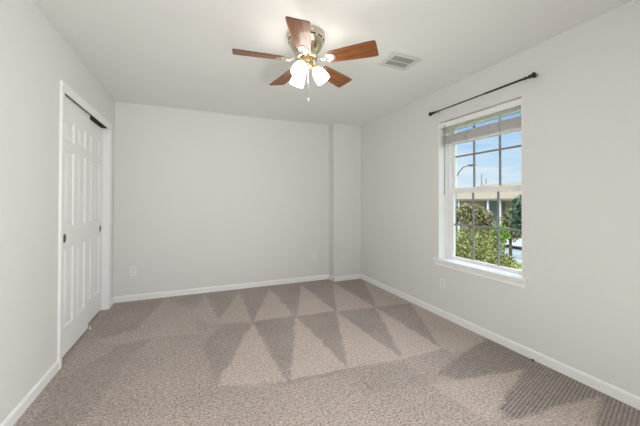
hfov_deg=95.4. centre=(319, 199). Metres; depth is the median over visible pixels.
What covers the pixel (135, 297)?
baseboard
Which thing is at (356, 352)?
floor
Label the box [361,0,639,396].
wall
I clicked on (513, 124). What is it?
window blind
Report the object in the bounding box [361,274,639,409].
baseboard
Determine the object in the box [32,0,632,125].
ceiling
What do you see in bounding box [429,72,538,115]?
curtain rod
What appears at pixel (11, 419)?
baseboard
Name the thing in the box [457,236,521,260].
street
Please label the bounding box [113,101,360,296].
wall
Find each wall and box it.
[0,0,114,423]
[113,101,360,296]
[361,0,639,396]
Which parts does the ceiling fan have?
fan blade, fan blade, lamp shade, fan blade, lamp shade, light bulb, lamp shade, fan blade, fan blade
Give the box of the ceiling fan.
[232,16,378,101]
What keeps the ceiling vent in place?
in the ceiling
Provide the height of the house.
6.650 m
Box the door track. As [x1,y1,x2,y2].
[65,94,106,127]
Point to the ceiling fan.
(306, 41)
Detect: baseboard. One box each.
[0,297,113,425]
[114,274,360,302]
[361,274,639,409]
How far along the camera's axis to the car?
25.76 m
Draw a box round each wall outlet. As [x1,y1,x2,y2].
[130,267,135,275]
[440,278,444,289]
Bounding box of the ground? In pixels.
[457,233,521,269]
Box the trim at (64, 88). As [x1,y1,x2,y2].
[57,80,111,369]
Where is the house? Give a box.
[456,182,521,234]
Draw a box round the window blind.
[441,98,520,194]
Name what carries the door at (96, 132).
in the wall at (34, 57)
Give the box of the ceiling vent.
[377,52,422,70]
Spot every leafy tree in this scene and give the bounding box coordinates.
[455,201,496,238]
[455,229,503,265]
[464,230,521,269]
[469,223,510,253]
[500,208,521,259]
[507,194,521,236]
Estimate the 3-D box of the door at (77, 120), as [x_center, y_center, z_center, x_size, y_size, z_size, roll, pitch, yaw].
[-2.091,0.208,2.469,0.036,2.032,0.664,0,-1,-23]
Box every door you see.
[62,95,89,356]
[88,120,102,322]
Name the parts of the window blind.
rail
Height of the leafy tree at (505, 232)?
2.804 m
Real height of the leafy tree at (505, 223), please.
3.857 m
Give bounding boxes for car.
[503,235,521,245]
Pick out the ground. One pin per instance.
(457, 233)
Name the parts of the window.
sill, frame, sash, sash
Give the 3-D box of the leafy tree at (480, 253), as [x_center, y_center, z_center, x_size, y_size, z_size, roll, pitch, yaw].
[5.161,2.664,10.819,2.676,3.357,2.842,0,-1,-23]
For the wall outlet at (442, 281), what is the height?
0.114 m
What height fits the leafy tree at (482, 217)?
4.289 m
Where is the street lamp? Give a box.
[455,163,475,239]
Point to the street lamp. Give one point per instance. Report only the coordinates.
(472, 163)
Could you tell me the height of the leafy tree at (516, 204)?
4.841 m
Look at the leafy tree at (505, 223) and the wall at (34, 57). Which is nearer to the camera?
the wall at (34, 57)
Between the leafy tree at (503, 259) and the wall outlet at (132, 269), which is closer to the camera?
the wall outlet at (132, 269)
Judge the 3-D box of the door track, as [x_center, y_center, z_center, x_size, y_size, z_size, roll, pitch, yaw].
[-2.211,-0.814,2.728,0.065,0.011,1.222,0,-1,-23]
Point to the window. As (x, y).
(447, 258)
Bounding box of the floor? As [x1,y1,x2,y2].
[13,279,639,425]
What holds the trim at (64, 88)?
attached to the wall at (34, 57)
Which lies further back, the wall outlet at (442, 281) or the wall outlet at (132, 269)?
the wall outlet at (132, 269)
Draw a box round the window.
[432,96,527,287]

